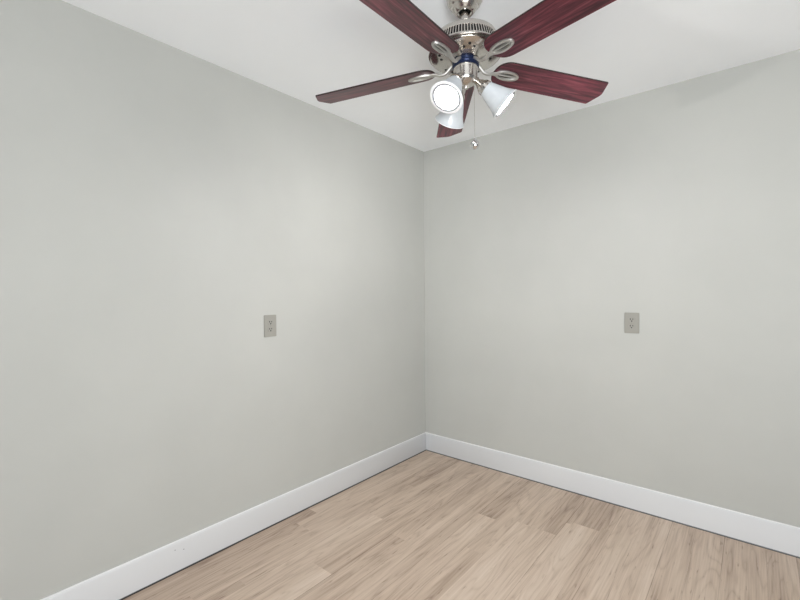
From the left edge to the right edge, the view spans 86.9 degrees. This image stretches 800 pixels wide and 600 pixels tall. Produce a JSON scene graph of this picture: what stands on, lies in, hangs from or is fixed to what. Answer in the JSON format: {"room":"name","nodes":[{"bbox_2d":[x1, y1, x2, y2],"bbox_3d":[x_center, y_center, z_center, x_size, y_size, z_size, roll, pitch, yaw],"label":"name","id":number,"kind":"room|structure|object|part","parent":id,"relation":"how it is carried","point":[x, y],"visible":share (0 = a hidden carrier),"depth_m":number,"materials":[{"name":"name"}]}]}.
{"room":"empty room","nodes":[
{"label":"empty room","id":0,"kind":"room"},
{"bbox_2d":[0,0,425,599],"bbox_3d":[-1.471,0.060,1.553,0.120,2.440,5.320,0,1,40],"label":"wall","id":1,"kind":"structure","parent":0,"point":[159,201],"depth_m":1.95,"materials":[{"name":"grey paint"}]},
{"bbox_2d":[41,432,425,599],"bbox_3d":[-1.450,1.206,1.485,0.013,0.138,5.200,0,1,40],"label":"baseboard","id":2,"kind":"structure","parent":1,"relation":"attached to","point":[120,581],"depth_m":2.15,"materials":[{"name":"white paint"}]},
{"bbox_2d":[264,315,276,336],"bbox_3d":[-0.722,0.144,2.350,0.008,0.122,0.079,0,1,40],"label":"wall outlet","id":3,"kind":"object","parent":1,"relation":"attached to","point":[269,320],"visible":1,"depth_m":2.35,"materials":[{"name":"grey plastic"}]},
{"bbox_2d":[62,0,799,151],"bbox_3d":[0.207,-1.198,0.120,4.520,0.100,5.320,0,1,40],"label":"ceiling","id":4,"kind":"structure","parent":0,"point":[302,50],"depth_m":1.96,"materials":[{"name":"white paint"}]},
{"bbox_2d":[315,0,615,149],"bbox_3d":[0.234,-0.872,1.588,1.223,0.604,1.195,0,1,40],"label":"ceiling fan","id":5,"kind":"object","parent":4,"relation":"hanging from","point":[466,47],"visible":1,"depth_m":1.57,"materials":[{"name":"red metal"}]},
{"bbox_3d":[-0.108,-0.879,1.749,0.520,0.052,0.135,-1,1,19],"label":"blade","id":6,"kind":"part","parent":5,"relation":"part of","materials":[{"name":"brown wood"}]},
{"bbox_3d":[0.025,-0.877,1.321,0.135,0.052,0.520,-1,1,37],"label":"blade","id":7,"kind":"part","parent":5,"relation":"part of","materials":[{"name":"brown wood"}]},
{"bbox_3d":[0.168,-0.761,1.538,0.118,0.137,0.128,0,1,6],"label":"lamp shade","id":8,"kind":"part","parent":5,"relation":"part of","materials":[{"name":"white glass"}]},
{"bbox_3d":[0.189,-0.779,1.554,0.059,0.096,0.084,0,1,40],"label":"bulb","id":9,"kind":"part","parent":5,"relation":"part of","materials":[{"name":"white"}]},
{"bbox_3d":[0.220,-0.768,1.754,0.134,0.136,0.121,0,1,40],"label":"lamp shade","id":10,"kind":"part","parent":5,"relation":"part of","materials":[{"name":"white glass"}]},
{"bbox_3d":[0.258,-0.888,2.009,0.135,0.052,0.520,-1,1,1],"label":"blade","id":11,"kind":"part","parent":5,"relation":"part of","materials":[{"name":"brown wood"}]},
{"bbox_2d":[444,23,494,34],"bbox_3d":[0.252,-0.972,1.626,0.269,0.036,0.269,0,1,40],"label":"vent grille","id":12,"kind":"object","parent":5,"relation":"attached to","point":[451,28],"depth_m":1.51,"materials":[{"name":"silver metal"}]},
{"bbox_3d":[0.284,-0.592,1.600,0.033,0.043,0.033,0,1,40],"label":"chain knob","id":13,"kind":"part","parent":5,"relation":"part of","materials":[{"name":"silver metal"}]},
{"bbox_3d":[0.387,-0.771,1.627,0.133,0.135,0.126,0,1,40],"label":"lamp shade","id":14,"kind":"part","parent":5,"relation":"part of","materials":[{"name":"white glass"}]},
{"bbox_3d":[0.618,-0.891,1.740,0.520,0.052,0.135,-1,1,-17],"label":"blade","id":15,"kind":"part","parent":5,"relation":"part of","materials":[{"name":"brown wood"}]},
{"bbox_3d":[0.472,-0.885,1.314,0.135,0.046,0.520,-1,1,-36],"label":"blade","id":16,"kind":"part","parent":5,"relation":"part of","materials":[{"name":"brown wood"}]},
{"bbox_2d":[123,450,799,599],"bbox_3d":[0.235,1.293,0.067,4.382,0.001,5.182,0,1,40],"label":"floor","id":17,"kind":"structure","parent":0,"point":[429,525],"depth_m":2.09,"materials":[{"name":"brown wood"}]},
{"bbox_2d":[424,49,799,526],"bbox_3d":[1.930,0.023,2.098,4.400,2.440,0.120,0,1,40],"label":"wall","id":18,"kind":"structure","parent":0,"point":[676,206],"depth_m":2.47,"materials":[{"name":"grey paint"}]},
{"bbox_2d":[426,432,799,558],"bbox_3d":[1.897,1.170,2.068,4.400,0.138,0.013,0,1,40],"label":"baseboard","id":19,"kind":"structure","parent":18,"relation":"attached to","point":[778,536],"depth_m":2.48,"materials":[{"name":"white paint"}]},
{"bbox_2d":[624,312,638,333],"bbox_3d":[1.366,0.136,2.489,0.079,0.122,0.008,0,1,40],"label":"wall outlet","id":20,"kind":"object","parent":18,"relation":"attached to","point":[631,320],"visible":1,"depth_m":2.49,"materials":[{"name":"grey plastic"}]}
]}

